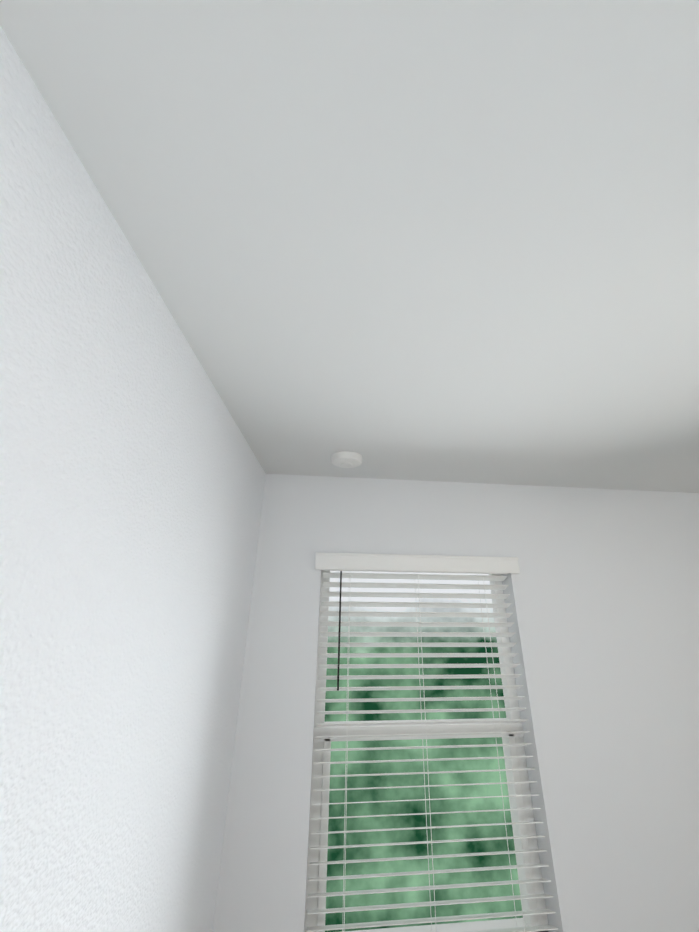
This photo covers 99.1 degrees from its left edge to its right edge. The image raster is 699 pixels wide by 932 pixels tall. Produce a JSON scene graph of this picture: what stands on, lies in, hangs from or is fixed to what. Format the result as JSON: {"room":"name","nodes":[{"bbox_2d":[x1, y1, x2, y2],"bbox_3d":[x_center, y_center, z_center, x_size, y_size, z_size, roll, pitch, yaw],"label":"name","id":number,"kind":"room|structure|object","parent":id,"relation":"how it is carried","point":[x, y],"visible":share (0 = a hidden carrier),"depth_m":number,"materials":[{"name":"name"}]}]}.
{"room":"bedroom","nodes":[
{"label":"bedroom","id":0,"kind":"room"},
{"bbox_2d":[0,26,265,931],"bbox_3d":[-0.322,0.488,-0.954,0.140,2.440,4.387,3,-19,-5],"label":"wall","id":1,"kind":"structure","parent":0,"point":[132,476],"depth_m":0.42,"materials":[{"name":"white paint"}]},
{"bbox_2d":[0,0,698,492],"bbox_3d":[1.350,-0.634,-0.412,3.447,0.100,4.667,3,-19,-5],"label":"ceiling","id":2,"kind":"structure","parent":0,"point":[438,240],"depth_m":0.39,"materials":[{"name":"white paint"}]},
{"bbox_2d":[331,451,361,467],"bbox_3d":[-0.011,-0.021,1.254,0.132,0.037,0.132,3,-19,-5],"label":"smoke detector","id":3,"kind":"object","parent":2,"relation":"attached to","point":[345,459],"visible":1,"depth_m":1.22,"materials":[{"name":"white plastic"}]},
{"bbox_2d":[213,474,698,931],"bbox_3d":[1.120,1.291,1.312,3.447,2.440,0.140,3,-19,-5],"label":"wall","id":4,"kind":"structure","parent":0,"point":[602,590],"depth_m":1.32,"materials":[{"name":"white paint"}]},
{"bbox_2d":[304,570,548,931],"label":"window","id":5,"kind":"structure","parent":4,"relation":"in","point":[321,825],"depth_m":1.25,"materials":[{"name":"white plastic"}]},
{"bbox_2d":[306,552,557,931],"bbox_3d":[0.318,1.097,1.244,0.990,1.389,0.100,3,-19,-5],"label":"window blinds","id":6,"kind":"object","parent":5,"relation":"attached to","point":[350,562],"visible":0.98,"depth_m":1.32,"materials":[{"name":"white plastic"}]}
]}

